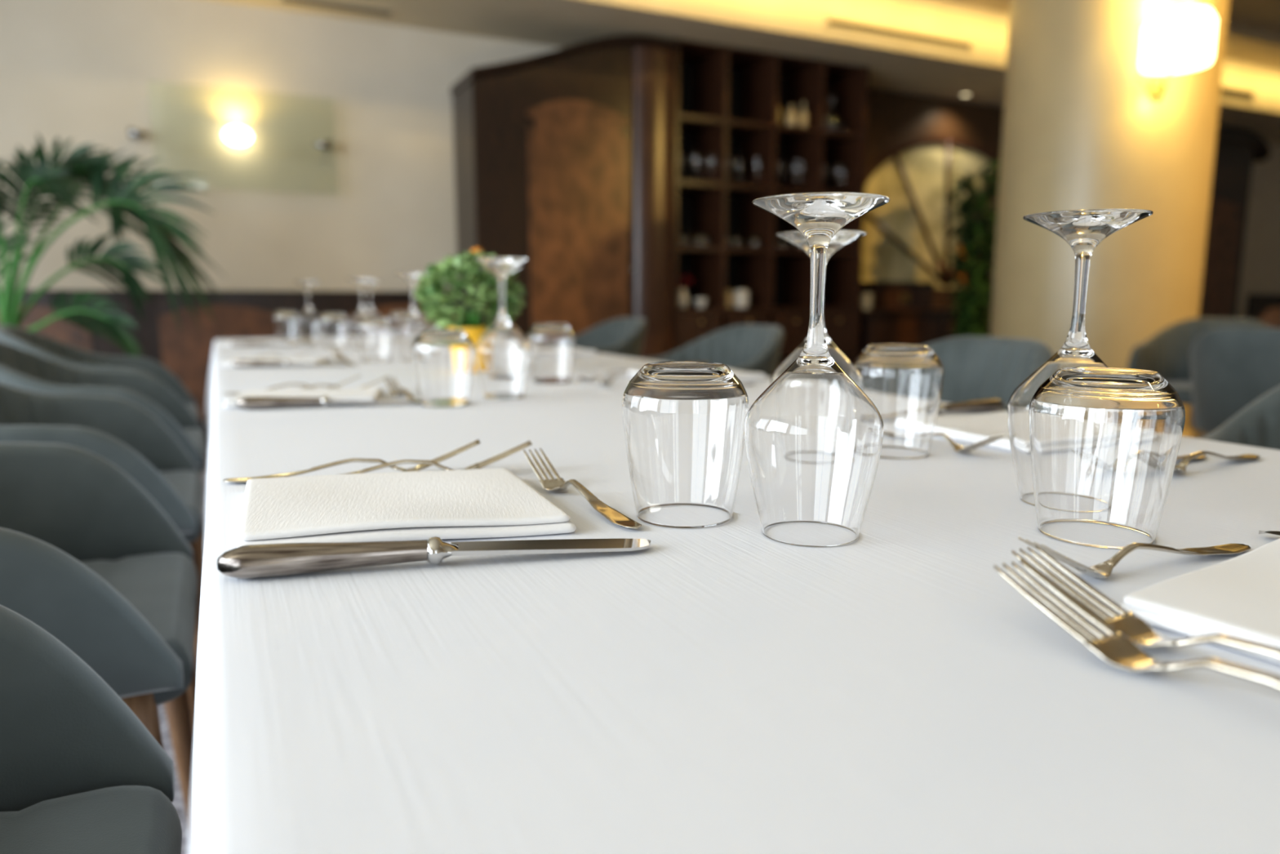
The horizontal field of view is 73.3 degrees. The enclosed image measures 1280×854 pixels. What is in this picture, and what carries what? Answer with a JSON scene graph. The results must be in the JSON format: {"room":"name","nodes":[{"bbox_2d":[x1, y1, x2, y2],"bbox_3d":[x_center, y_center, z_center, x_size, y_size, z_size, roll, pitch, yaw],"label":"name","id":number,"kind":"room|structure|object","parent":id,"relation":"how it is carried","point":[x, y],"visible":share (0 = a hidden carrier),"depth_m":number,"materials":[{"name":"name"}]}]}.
{"room":"restaurant","nodes":[
{"label":"restaurant","id":0,"kind":"room"},
{"bbox_2d":[0,0,1279,318],"bbox_3d":[1.528,-1.538,7.442,15.200,2.655,0.300,-4,9,-26],"label":"wall","id":1,"kind":"structure","parent":0,"point":[378,204],"depth_m":5.34,"materials":[{"name":"beige paint"}]},
{"bbox_2d":[128,126,149,140],"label":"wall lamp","id":2,"kind":"object","parent":1,"relation":"attached to","point":[136,134],"depth_m":4.91,"materials":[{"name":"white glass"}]},
{"bbox_2d":[0,289,458,444],"bbox_3d":[-2.838,-0.355,5.269,4.716,0.950,0.050,-4,9,-26],"label":"wainscoting","id":3,"kind":"structure","parent":1,"relation":"attached to","point":[187,354],"depth_m":5.28,"materials":[{"name":"brown wood"}]},
{"bbox_2d":[223,126,252,145],"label":"wall lamp","id":4,"kind":"object","parent":1,"relation":"attached to","point":[237,135],"depth_m":5.17,"materials":[{"name":"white glass"}]},
{"bbox_2d":[861,137,999,288],"bbox_3d":[2.750,-1.920,7.757,2.275,1.327,0.044,-4,9,-26],"label":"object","id":5,"kind":"structure","parent":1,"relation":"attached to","point":[903,242],"depth_m":7.62,"materials":[{"name":"gold glass"}]},
{"bbox_2d":[865,88,1004,308],"bbox_3d":[3.177,-1.627,8.057,3.192,2.653,0.030,-4,9,-26],"label":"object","id":6,"kind":"structure","parent":1,"relation":"attached to","point":[894,119],"depth_m":7.56,"materials":[{"name":"brown wood"}]},
{"bbox_2d":[1244,293,1279,320],"bbox_3d":[7.626,-1.106,10.319,1.200,0.960,0.050,-4,9,-26],"label":"trim","id":7,"kind":"structure","parent":1,"relation":"attached to","point":[1256,304],"depth_m":10.09,"materials":[{"name":"brown wood"}]},
{"bbox_2d":[157,404,1207,853],"bbox_3d":[3.609,0.458,3.424,15.200,0.100,9.800,-4,9,-26],"label":"floor","id":8,"kind":"structure","parent":0,"point":[178,802],"depth_m":1.75,"materials":[{"name":"carpet"}]},
{"bbox_2d":[0,604,182,853],"bbox_3d":[-0.522,0.441,0.405,0.543,0.821,0.525,-4,9,-26],"label":"tub chair","id":9,"kind":"object","parent":8,"relation":"on","point":[81,772],"visible":1,"depth_m":0.65,"materials":[{"name":"grey fabric"}]},
{"bbox_2d":[0,442,198,835],"bbox_3d":[-0.818,0.351,1.005,0.543,0.821,0.525,-4,9,-26],"label":"tub chair","id":10,"kind":"object","parent":8,"relation":"on","point":[88,556],"visible":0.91,"depth_m":1.13,"materials":[{"name":"grey fabric"}]},
{"bbox_2d":[0,325,199,420],"bbox_3d":[-1.733,0.083,2.792,0.543,0.821,0.525,-4,9,-26],"label":"tub chair","id":11,"kind":"object","parent":8,"relation":"on","point":[40,344],"visible":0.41,"depth_m":2.88,"materials":[{"name":"grey fabric"}]},
{"bbox_2d":[0,382,204,728],"bbox_3d":[-1.114,0.261,1.605,0.543,0.821,0.525,-4,9,-26],"label":"tub chair","id":12,"kind":"object","parent":8,"relation":"on","point":[119,431],"visible":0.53,"depth_m":1.74,"materials":[{"name":"grey fabric"}]},
{"bbox_2d":[0,341,206,591],"bbox_3d":[-1.410,0.171,2.205,0.543,0.821,0.525,-4,9,-26],"label":"tub chair","id":13,"kind":"object","parent":8,"relation":"on","point":[20,368],"visible":0.38,"depth_m":2.27,"materials":[{"name":"grey fabric"}]},
{"bbox_2d":[0,133,226,356],"bbox_3d":[-2.808,-0.549,4.119,1.520,1.675,0.887,-5,10,-28],"label":"potted palm","id":14,"kind":"object","parent":8,"relation":"on","point":[91,169],"visible":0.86,"depth_m":4.09,"materials":[{"name":"green plant"}]},
{"bbox_2d":[574,317,646,358],"bbox_3d":[-0.243,-0.065,3.790,0.543,0.821,0.525,-5,10,-30],"label":"tub chair","id":15,"kind":"object","parent":8,"relation":"on","point":[620,336],"visible":0.27,"depth_m":3.88,"materials":[{"name":"grey fabric"}]},
{"bbox_2d":[450,35,869,367],"bbox_3d":[0.284,-1.406,6.302,3.170,2.730,0.568,-4,9,-26],"label":"tall cabinet","id":16,"kind":"object","parent":8,"relation":"on","point":[566,159],"visible":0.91,"depth_m":5.89,"materials":[{"name":"brown wood"}]},
{"bbox_2d":[677,274,693,307],"bbox_3d":[0.309,-0.985,6.256,0.138,0.242,0.142,-4,9,-26],"label":"flower vase","id":17,"kind":"object","parent":16,"relation":"on","point":[682,298],"visible":0.82,"depth_m":6.25,"materials":[{"name":"beige ceramic"}]},
{"bbox_2d":[688,151,699,180],"bbox_3d":[0.391,-1.859,6.158,0.076,0.204,0.076,-4,9,-26],"label":"glass","id":18,"kind":"object","parent":16,"relation":"on","point":[694,159],"visible":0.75,"depth_m":6.12,"materials":[{"name":"clear"}]},
{"bbox_2d":[706,153,716,182],"bbox_3d":[0.516,-1.867,6.219,0.076,0.204,0.076,-4,9,-26],"label":"glass","id":19,"kind":"object","parent":16,"relation":"on","point":[711,161],"visible":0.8,"depth_m":6.19,"materials":[{"name":"white"}]},
{"bbox_2d":[725,289,733,307],"bbox_3d":[0.656,-0.960,6.424,0.090,0.134,0.090,-4,9,-26],"label":"jar","id":20,"kind":"object","parent":16,"relation":"on","point":[729,295],"visible":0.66,"depth_m":6.39,"materials":[{"name":"beige ceramic"}]},
{"bbox_2d":[734,157,745,183],"bbox_3d":[0.741,-1.892,6.383,0.076,0.204,0.076,-4,9,-26],"label":"glass","id":21,"kind":"object","parent":16,"relation":"on","point":[740,164],"visible":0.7,"depth_m":6.35,"materials":[{"name":"white"}]},
{"bbox_2d":[733,289,749,307],"bbox_3d":[0.764,-0.971,6.498,0.120,0.134,0.120,-4,9,-26],"label":"jar","id":22,"kind":"object","parent":16,"relation":"on","point":[741,298],"visible":0.99,"depth_m":6.45,"materials":[{"name":"beige ceramic"}]},
{"bbox_2d":[751,157,762,184],"bbox_3d":[0.870,-1.893,6.389,0.076,0.204,0.076,-4,9,-26],"label":"glass","id":23,"kind":"object","parent":16,"relation":"on","point":[757,164],"visible":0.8,"depth_m":6.36,"materials":[{"name":"white"}]},
{"bbox_2d":[786,104,796,125],"bbox_3d":[1.135,-2.326,6.444,0.079,0.164,0.079,-4,9,-26],"label":"bottle","id":24,"kind":"object","parent":16,"relation":"on","point":[791,117],"visible":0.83,"depth_m":6.42,"materials":[{"name":"beige glass"}]},
{"bbox_2d":[791,160,800,187],"bbox_3d":[1.185,-1.915,6.542,0.076,0.204,0.076,-4,9,-26],"label":"glass","id":25,"kind":"object","parent":16,"relation":"on","point":[796,165],"visible":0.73,"depth_m":6.51,"materials":[{"name":"white"}]},
{"bbox_2d":[798,101,807,127],"bbox_3d":[1.239,-2.359,6.524,0.065,0.205,0.065,-4,9,-26],"label":"bottle","id":26,"kind":"object","parent":16,"relation":"on","point":[803,113],"visible":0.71,"depth_m":6.50,"materials":[{"name":"beige glass"}]},
{"bbox_2d":[824,94,838,130],"bbox_3d":[1.480,-2.416,6.635,0.110,0.284,0.110,-4,9,-26],"label":"bottle","id":27,"kind":"object","parent":16,"relation":"on","point":[831,122],"visible":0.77,"depth_m":6.60,"materials":[{"name":"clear glass"}]},
{"bbox_2d":[833,164,844,190],"bbox_3d":[1.551,-1.941,6.718,0.076,0.204,0.076,-4,9,-26],"label":"glass","id":28,"kind":"object","parent":16,"relation":"on","point":[838,169],"visible":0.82,"depth_m":6.68,"materials":[{"name":"white"}]},
{"bbox_2d":[641,324,783,377],"bbox_3d":[0.177,0.090,2.758,0.543,0.821,0.525,-4,10,-28],"label":"tub chair","id":29,"kind":"object","parent":8,"relation":"on","point":[748,348],"visible":0.25,"depth_m":2.87,"materials":[{"name":"grey fabric"}]},
{"bbox_2d":[857,308,991,355],"bbox_3d":[2.441,-0.646,7.492,1.627,0.758,0.530,-4,9,-26],"label":"wainscoting","id":30,"kind":"structure","parent":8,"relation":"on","point":[914,326],"depth_m":7.07,"materials":[{"name":"brown wood"}]},
{"bbox_2d":[860,293,872,309],"bbox_3d":[1.836,-1.019,6.975,0.096,0.130,0.096,-4,9,-26],"label":"candle","id":31,"kind":"object","parent":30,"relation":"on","point":[866,299],"visible":0.93,"depth_m":6.94,"materials":[{"name":"beige wax"}]},
{"bbox_2d":[859,281,934,309],"bbox_3d":[2.163,-1.116,7.307,0.643,0.225,0.270,-4,9,-26],"label":"wooden chest","id":32,"kind":"object","parent":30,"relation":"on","point":[886,295],"visible":0.79,"depth_m":7.17,"materials":[{"name":"brown wood"}]},
{"bbox_2d":[937,159,1000,338],"bbox_3d":[2.519,-1.107,6.786,0.858,1.999,0.628,-3,9,-17],"label":"leafy plant","id":33,"kind":"object","parent":8,"relation":"on","point":[977,237],"visible":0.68,"depth_m":6.72,"materials":[{"name":"green plant"}]},
{"bbox_2d":[925,336,1053,411],"bbox_3d":[0.582,0.222,1.873,0.543,0.821,0.525,-4,9,-26],"label":"tub chair","id":34,"kind":"object","parent":8,"relation":"on","point":[975,367],"visible":0.12,"depth_m":1.93,"materials":[{"name":"grey fabric"}]},
{"bbox_2d":[1127,317,1271,405],"bbox_3d":[2.452,-0.058,3.755,0.525,0.821,0.543,8,12,43],"label":"tub chair","id":35,"kind":"object","parent":8,"relation":"on","point":[1166,353],"visible":0.22,"depth_m":3.91,"materials":[{"name":"grey fabric"}]},
{"bbox_2d":[1190,326,1279,434],"bbox_3d":[2.082,0.081,2.825,0.543,0.821,0.525,-7,11,-38],"label":"tub chair","id":36,"kind":"object","parent":8,"relation":"on","point":[1232,367],"visible":0.64,"depth_m":2.70,"materials":[{"name":"grey fabric"}]},
{"bbox_2d":[1199,125,1271,318],"bbox_3d":[5.594,-1.748,8.958,2.206,2.629,0.405,-4,9,-26],"label":"armoire","id":37,"kind":"object","parent":8,"relation":"on","point":[1236,149],"visible":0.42,"depth_m":9.01,"materials":[{"name":"brown wood"}]},
{"bbox_2d":[1200,385,1279,449],"bbox_3d":[1.006,0.334,1.128,0.543,0.821,0.525,-8,11,-41],"label":"tub chair","id":38,"kind":"object","parent":8,"relation":"on","point":[1258,424],"visible":0.13,"depth_m":1.29,"materials":[{"name":"grey fabric"}]},
{"bbox_2d":[1257,306,1279,328],"bbox_3d":[6.311,-0.824,8.874,0.600,0.828,0.540,-4,9,-26],"label":"armchair","id":39,"kind":"object","parent":8,"relation":"on","point":[1271,316],"visible":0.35,"depth_m":8.52,"materials":[{"name":"beige fabric"}]},
{"bbox_3d":[-0.380,0.246,1.953,0.970,0.747,3.640,-4,9,-26],"label":"dining table","id":40,"kind":"object","parent":8,"relation":"on","visible":0},
{"bbox_2d":[190,336,1279,853],"bbox_3d":[-0.384,0.010,1.933,1.112,0.280,3.761,-4,9,-26],"label":"tablecloth","id":41,"kind":"object","parent":40,"relation":"on","point":[728,687],"visible":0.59,"depth_m":0.36,"materials":[{"name":"white fabric"}]},
{"bbox_2d":[221,340,301,346],"bbox_3d":[-1.264,-0.281,2.878,0.212,0.014,0.150,-1,9,-6],"label":"napkin","id":42,"kind":"object","parent":41,"relation":"on","point":[224,344],"visible":0.52,"depth_m":2.86,"materials":[{"name":"white fabric"}]},
{"bbox_2d":[231,341,311,346],"bbox_3d":[-1.198,-0.271,2.796,0.250,0.018,0.023,-1,9,-6],"label":"table knife","id":43,"kind":"object","parent":41,"relation":"on","point":[234,343],"visible":1,"depth_m":2.78,"materials":[{"name":"silver metal"}]},
{"bbox_2d":[221,356,332,366],"bbox_3d":[-0.859,-0.156,2.045,0.212,0.014,0.150,-1,9,-6],"label":"napkin","id":44,"kind":"object","parent":41,"relation":"on","point":[326,359],"visible":0.62,"depth_m":2.03,"materials":[{"name":"white fabric"}]},
{"bbox_2d":[272,311,298,340],"bbox_3d":[-1.289,-0.368,3.135,0.090,0.110,0.090,-4,9,-26],"label":"tumbler","id":45,"kind":"object","parent":41,"relation":"on","point":[285,325],"visible":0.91,"depth_m":3.10,"materials":[{"name":"clear glass"}]},
{"bbox_2d":[232,360,346,367],"bbox_3d":[-0.795,-0.145,1.954,0.250,0.018,0.022,-1,9,-5],"label":"table knife","id":46,"kind":"object","parent":41,"relation":"on","point":[238,363],"visible":1,"depth_m":1.94,"materials":[{"name":"silver metal"}]},
{"bbox_2d":[222,374,360,394],"bbox_3d":[-0.573,-0.070,1.419,0.215,0.027,0.024,-2,9,-14],"label":"fork","id":47,"kind":"object","parent":41,"relation":"on","point":[291,384],"visible":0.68,"depth_m":1.42,"materials":[{"name":"silver metal"}]},
{"bbox_2d":[222,386,383,407],"bbox_3d":[-0.508,-0.047,1.317,0.212,0.014,0.150,-2,9,-13],"label":"napkin","id":48,"kind":"object","parent":41,"relation":"on","point":[375,393],"visible":0.73,"depth_m":1.31,"materials":[{"name":"white fabric"}]},
{"bbox_2d":[294,280,320,342],"bbox_3d":[-1.199,-0.419,3.115,0.090,0.217,0.090,-1,9,-8],"label":"wine glass","id":49,"kind":"object","parent":41,"relation":"on","point":[307,322],"visible":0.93,"depth_m":3.09,"materials":[{"name":"clear"}]},
{"bbox_2d":[296,305,320,342],"bbox_3d":[-1.199,-0.376,3.121,0.090,0.130,0.090,-4,9,-26],"label":"bowl","id":50,"kind":"object","parent":49,"relation":"on","point":[307,322],"depth_m":3.09,"materials":[{"name":"clear glass"}]},
{"bbox_2d":[235,395,420,408],"bbox_3d":[-0.447,-0.038,1.242,0.250,0.018,0.022,-2,9,-14],"label":"table knife","id":51,"kind":"object","parent":41,"relation":"on","point":[246,402],"visible":1,"depth_m":1.22,"materials":[{"name":"silver metal"}]},
{"bbox_2d":[318,312,348,348],"bbox_3d":[-0.966,-0.305,2.718,0.090,0.110,0.090,-4,9,-26],"label":"tumbler","id":52,"kind":"object","parent":41,"relation":"on","point":[334,331],"visible":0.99,"depth_m":2.69,"materials":[{"name":"clear glass"}]},
{"bbox_2d":[222,439,480,482],"bbox_3d":[-0.249,0.029,0.755,0.215,0.027,0.024,-2,9,-15],"label":"fork","id":53,"kind":"object","parent":41,"relation":"on","point":[421,466],"visible":0.89,"depth_m":0.75,"materials":[{"name":"silver metal"}]},
{"bbox_2d":[346,277,374,348],"bbox_3d":[-0.867,-0.354,2.682,0.090,0.217,0.090,-1,9,-8],"label":"wine glass","id":54,"kind":"object","parent":41,"relation":"on","point":[360,282],"visible":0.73,"depth_m":2.66,"materials":[{"name":"white"}]},
{"bbox_2d":[347,306,372,348],"bbox_3d":[-0.867,-0.311,2.688,0.090,0.130,0.090,-4,9,-26],"label":"bowl","id":55,"kind":"object","parent":54,"relation":"on","point":[352,324],"depth_m":2.66,"materials":[{"name":"clear glass"}]},
{"bbox_2d":[364,280,382,316],"bbox_3d":[-0.954,-0.409,3.046,0.090,0.217,0.090,-1,9,-8],"label":"wine glass","id":56,"kind":"object","parent":41,"relation":"on","point":[370,310],"visible":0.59,"depth_m":3.03,"materials":[{"name":"white"}]},
{"bbox_2d":[365,305,381,316],"bbox_3d":[-0.954,-0.366,3.052,0.090,0.130,0.090,-4,9,-26],"label":"bowl","id":57,"kind":"object","parent":56,"relation":"on","point":[370,310],"depth_m":3.03,"materials":[{"name":"clear glass"}]},
{"bbox_2d":[355,316,393,361],"bbox_3d":[-0.661,-0.220,2.150,0.090,0.110,0.090,-4,9,-26],"label":"tumbler","id":58,"kind":"object","parent":41,"relation":"on","point":[375,335],"visible":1,"depth_m":2.12,"materials":[{"name":"clear glass"}]},
{"bbox_2d":[388,311,409,342],"bbox_3d":[-0.864,-0.365,3.119,0.090,0.110,0.090,-4,9,-26],"label":"tumbler","id":59,"kind":"object","parent":41,"relation":"on","point":[396,317],"visible":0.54,"depth_m":3.08,"materials":[{"name":"clear glass"}]},
{"bbox_2d":[384,376,421,404],"bbox_3d":[-0.365,-0.058,1.337,0.021,0.027,0.188,-5,10,-30],"label":"fork","id":60,"kind":"object","parent":41,"relation":"on","point":[397,393],"visible":0.99,"depth_m":1.38,"materials":[{"name":"silver metal"}]},
{"bbox_2d":[236,467,576,546],"bbox_3d":[-0.181,0.055,0.636,0.242,0.014,0.188,-2,9,-13],"label":"napkin","id":61,"kind":"object","parent":41,"relation":"on","point":[482,503],"visible":0.98,"depth_m":0.59,"materials":[{"name":"white fabric"}]},
{"bbox_2d":[393,272,431,361],"bbox_3d":[-0.567,-0.274,2.148,0.090,0.217,0.090,-1,9,-8],"label":"wine glass","id":62,"kind":"object","parent":41,"relation":"on","point":[406,332],"visible":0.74,"depth_m":2.12,"materials":[{"name":"clear glass"}]},
{"bbox_2d":[395,308,431,361],"bbox_3d":[-0.567,-0.231,2.154,0.090,0.130,0.090,-4,9,-26],"label":"bowl","id":63,"kind":"object","parent":62,"relation":"on","point":[406,332],"depth_m":2.12,"materials":[{"name":"clear glass"}]},
{"bbox_2d":[418,278,439,329],"bbox_3d":[-0.619,-0.331,2.525,0.090,0.217,0.090,-1,9,-8],"label":"wine glass","id":64,"kind":"object","parent":41,"relation":"on","point":[432,325],"visible":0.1,"depth_m":2.50,"materials":[{"name":"white"}]},
{"bbox_2d":[420,312,439,329],"bbox_3d":[-0.619,-0.288,2.532,0.090,0.130,0.090,-4,9,-26],"label":"bowl","id":65,"kind":"object","parent":64,"relation":"on","point":[432,325],"depth_m":2.49,"materials":[{"name":"clear glass"}]},
{"bbox_2d":[333,440,532,475],"bbox_3d":[-0.202,0.030,0.750,0.215,0.027,0.024,-2,9,-15],"label":"fork","id":66,"kind":"object","parent":41,"relation":"on","point":[481,464],"visible":0.7,"depth_m":0.76,"materials":[{"name":"silver metal"}]},
{"bbox_2d":[217,536,650,578],"bbox_3d":[-0.114,0.072,0.509,0.250,0.018,0.022,-2,9,-13],"label":"table knife","id":67,"kind":"object","parent":41,"relation":"on","point":[265,560],"visible":1,"depth_m":0.49,"materials":[{"name":"silver metal"}]},
{"bbox_2d":[411,328,474,407],"bbox_3d":[-0.289,-0.087,1.265,0.090,0.110,0.090,-4,9,-26],"label":"tumbler","id":68,"kind":"object","parent":41,"relation":"on","point":[443,358],"visible":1,"depth_m":1.23,"materials":[{"name":"clear glass"}]},
{"bbox_2d":[413,247,526,373],"bbox_3d":[-0.359,-0.249,1.830,0.235,0.262,0.237,-4,9,-26],"label":"pot plant","id":69,"kind":"object","parent":41,"relation":"on","point":[440,274],"visible":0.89,"depth_m":1.77,"materials":[{"name":"green plant"}]},
{"bbox_2d":[478,265,524,340],"bbox_3d":[-0.270,-0.204,1.681,0.090,0.217,0.090,-1,9,-8],"label":"wine glass","id":70,"kind":"object","parent":41,"relation":"on","point":[486,268],"visible":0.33,"depth_m":1.66,"materials":[{"name":"white"}]},
{"bbox_2d":[479,311,524,340],"bbox_3d":[-0.270,-0.161,1.688,0.090,0.130,0.090,-4,9,-26],"label":"bowl","id":71,"kind":"object","parent":70,"relation":"on","point":[494,322],"depth_m":1.67,"materials":[{"name":"clear glass"}]},
{"bbox_2d":[473,257,532,399],"bbox_3d":[-0.215,-0.154,1.350,0.090,0.217,0.090,-1,9,-8],"label":"wine glass","id":72,"kind":"object","parent":41,"relation":"on","point":[503,356],"visible":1,"depth_m":1.33,"materials":[{"name":"clear glass"}]},
{"bbox_2d":[474,314,532,399],"bbox_3d":[-0.215,-0.112,1.357,0.090,0.130,0.090,-4,9,-26],"label":"bowl","id":73,"kind":"object","parent":72,"relation":"on","point":[503,356],"depth_m":1.33,"materials":[{"name":"clear glass"}]},
{"bbox_2d":[527,322,575,383],"bbox_3d":[-0.166,-0.139,1.609,0.090,0.110,0.090,-4,9,-26],"label":"tumbler","id":74,"kind":"object","parent":41,"relation":"on","point":[552,344],"visible":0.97,"depth_m":1.57,"materials":[{"name":"clear glass"}]},
{"bbox_2d":[523,448,641,528],"bbox_3d":[-0.047,0.044,0.659,0.021,0.027,0.188,-5,10,-28],"label":"fork","id":75,"kind":"object","parent":41,"relation":"on","point":[557,484],"visible":1,"depth_m":0.66,"materials":[{"name":"silver metal"}]},
{"bbox_2d":[578,372,619,385],"bbox_3d":[-0.080,-0.095,1.587,0.021,0.027,0.188,-4,9,-23],"label":"fork","id":76,"kind":"object","parent":41,"relation":"on","point":[604,382],"visible":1,"depth_m":1.54,"materials":[{"name":"silver metal"}]},
{"bbox_2d":[622,361,749,528],"bbox_3d":[0.032,0.010,0.614,0.090,0.110,0.090,5,10,32],"label":"tumbler","id":77,"kind":"object","parent":41,"relation":"on","point":[683,422],"visible":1,"depth_m":0.58,"materials":[{"name":"clear glass"}]},
{"bbox_2d":[627,368,768,381],"bbox_3d":[0.110,-0.104,1.704,0.212,0.014,0.205,-4,9,-23],"label":"napkin","id":78,"kind":"object","parent":41,"relation":"on","point":[742,375],"visible":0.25,"depth_m":1.65,"materials":[{"name":"white fabric"}]},
{"bbox_2d":[744,191,889,546],"bbox_3d":[0.114,-0.036,0.560,0.092,0.217,0.092,-4,9,-26],"label":"wine glass","id":79,"kind":"object","parent":41,"relation":"on","point":[814,437],"visible":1,"depth_m":0.54,"materials":[{"name":"clear glass"}]},
{"bbox_2d":[744,337,884,546],"bbox_3d":[0.114,0.007,0.566,0.090,0.130,0.090,-4,9,-26],"label":"bowl","id":80,"kind":"object","parent":79,"relation":"on","point":[813,437],"depth_m":0.54,"materials":[{"name":"clear glass"}]},
{"bbox_2d":[769,230,866,390],"bbox_3d":[0.172,-0.077,0.835,0.092,0.217,0.092,-4,9,-26],"label":"wine glass","id":81,"kind":"object","parent":41,"relation":"on","point":[842,237],"visible":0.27,"depth_m":0.81,"materials":[{"name":"clear glass"}]},
{"bbox_2d":[769,324,863,390],"bbox_3d":[0.172,-0.034,0.841,0.090,0.130,0.090,-4,9,-26],"label":"bowl","id":82,"kind":"object","parent":81,"relation":"on","point":[835,353],"depth_m":0.82,"materials":[{"name":"clear glass"}]},
{"bbox_2d":[853,343,944,458],"bbox_3d":[0.258,-0.028,0.869,0.090,0.110,0.090,5,10,32],"label":"tumbler","id":83,"kind":"object","parent":41,"relation":"on","point":[904,381],"visible":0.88,"depth_m":0.83,"materials":[{"name":"clear glass"}]},
{"bbox_2d":[937,398,1004,415],"bbox_3d":[0.396,-0.024,1.151,0.250,0.018,0.022,-4,10,-27],"label":"table knife","id":84,"kind":"object","parent":41,"relation":"on","point":[989,404],"visible":0.77,"depth_m":1.17,"materials":[{"name":"silver metal"}]},
{"bbox_2d":[933,432,1008,453],"bbox_3d":[0.313,0.007,0.911,0.021,0.027,0.188,-3,9,-21],"label":"fork","id":85,"kind":"object","parent":41,"relation":"on","point":[957,447],"visible":0.66,"depth_m":0.86,"materials":[{"name":"silver metal"}]},
{"bbox_2d":[933,411,1011,450],"bbox_3d":[0.445,0.002,0.996,0.212,0.014,0.205,-3,9,-22],"label":"napkin","id":86,"kind":"object","parent":41,"relation":"on","point":[975,428],"visible":0.27,"depth_m":0.98,"materials":[{"name":"white fabric"}]},
{"bbox_2d":[1007,208,1153,506],"bbox_3d":[0.329,-0.049,0.650,0.092,0.217,0.092,-4,9,-26],"label":"wine glass","id":87,"kind":"object","parent":41,"relation":"on","point":[1084,229],"visible":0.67,"depth_m":0.64,"materials":[{"name":"clear glass"}]},
{"bbox_2d":[1007,332,1108,506],"bbox_3d":[0.329,-0.006,0.656,0.090,0.130,0.090,-4,9,-26],"label":"bowl","id":88,"kind":"object","parent":87,"relation":"on","point":[1076,351],"depth_m":0.65,"materials":[{"name":"clear glass"}]},
{"bbox_2d":[1028,367,1185,548],"bbox_3d":[0.304,0.018,0.567,0.090,0.110,0.090,1,9,6],"label":"tumbler","id":89,"kind":"object","parent":41,"relation":"on","point":[1105,442],"visible":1,"depth_m":0.54,"materials":[{"name":"clear glass"}]},
{"bbox_2d":[1017,537,1250,578],"bbox_3d":[0.294,0.068,0.500,0.188,0.027,0.021,-4,9,-24],"label":"fork","id":90,"kind":"object","parent":41,"relation":"on","point":[1104,570],"visible":0.98,"depth_m":0.49,"materials":[{"name":"silver metal"}]},
{"bbox_2d":[993,559,1279,688],"bbox_3d":[0.234,0.094,0.321,0.026,0.028,0.228,-5,10,-29],"label":"fork","id":91,"kind":"object","parent":41,"relation":"on","point":[1118,650],"visible":1,"depth_m":0.38,"materials":[{"name":"silver metal"}]},
{"bbox_2d":[1011,544,1279,659],"bbox_3d":[0.254,0.090,0.345,0.026,0.028,0.228,-5,10,-30],"label":"fork","id":92,"kind":"object","parent":41,"relation":"on","point":[1131,625],"visible":1,"depth_m":0.40,"materials":[{"name":"silver metal"}]},
{"bbox_2d":[1119,538,1279,662],"bbox_3d":[0.378,0.091,0.398,0.212,0.014,0.205,-6,10,-34],"label":"napkin","id":93,"kind":"object","parent":41,"relation":"on","point":[1238,597],"visible":0.97,"depth_m":0.41,"materials":[{"name":"white fabric"}]},
{"bbox_2d":[1173,450,1260,473],"bbox_3d":[0.518,0.024,0.794,0.215,0.027,0.024,-5,10,-32],"label":"fork","id":94,"kind":"object","parent":41,"relation":"on","point":[1180,467],"visible":0.6,"depth_m":0.79,"materials":[{"name":"silver metal"}]},
{"bbox_2d":[209,0,1279,145],"bbox_3d":[1.747,-3.029,6.768,15.200,0.495,1.294,-4,9,-26],"label":"ceiling","id":95,"kind":"structure","parent":0,"point":[793,28],"depth_m":5.88,"materials":[{"name":"paint"}]},
{"bbox_2d":[278,0,395,17],"bbox_3d":[-1.820,-2.538,5.183,0.660,0.014,0.120,-4,9,-26],"label":"ceiling vent","id":96,"kind":"object","parent":95,"relation":"in","point":[322,3],"visible":1,"depth_m":5.18,"materials":[{"name":"metal"}]},
{"bbox_2d":[825,15,973,52],"bbox_3d":[1.871,-2.794,6.129,1.358,0.071,0.012,-4,9,-26],"label":"ceiling vent","id":97,"kind":"object","parent":95,"relation":"in","point":[835,23],"visible":1,"depth_m":6.10,"materials":[{"name":"metal"}]},
{"bbox_2d":[1220,84,1255,102],"bbox_3d":[5.443,-3.042,7.854,0.566,0.105,0.012,-4,9,-26],"label":"ceiling vent","id":98,"kind":"object","parent":95,"relation":"in","point":[1226,92],"visible":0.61,"depth_m":7.86,"materials":[{"name":"metal"}]},
{"bbox_2d":[1220,88,1253,100],"bbox_3d":[5.443,-3.042,7.854,0.526,0.060,0.008,-4,9,-26],"label":"grille","id":99,"kind":"object","parent":98,"relation":"attached to","point":[1236,94],"depth_m":7.86,"materials":[{"name":"brown"}]},
{"bbox_2d":[989,0,1229,437],"bbox_3d":[2.700,-1.379,5.051,1.160,3.050,1.160,-4,9,-26],"label":"column","id":100,"kind":"structure","parent":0,"point":[1081,131],"depth_m":4.61,"materials":[{"name":"beige paint"}]},
{"bbox_2d":[1136,6,1217,99],"bbox_3d":[2.653,-1.847,4.261,0.314,0.360,0.335,1,9,4],"label":"wall sconce","id":101,"kind":"object","parent":100,"relation":"attached to","point":[1180,39],"visible":1,"depth_m":4.14,"materials":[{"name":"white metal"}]},
{"bbox_2d":[942,0,1279,68],"bbox_3d":[3.892,-2.573,2.392,15.200,0.100,8.526,-4,9,-26],"label":"ceiling","id":102,"kind":"structure","parent":0,"point":[1264,15],"depth_m":6.72,"materials":[{"name":"paint"}]},
{"bbox_2d":[1226,22,1279,45],"bbox_3d":[2.906,-3.024,5.982,8.400,0.070,0.080,-4,9,-26],"label":"ceiling vent","id":103,"kind":"object","parent":102,"relation":"attached to","point":[1233,29],"visible":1,"depth_m":6.92,"materials":[{"name":"metal"}]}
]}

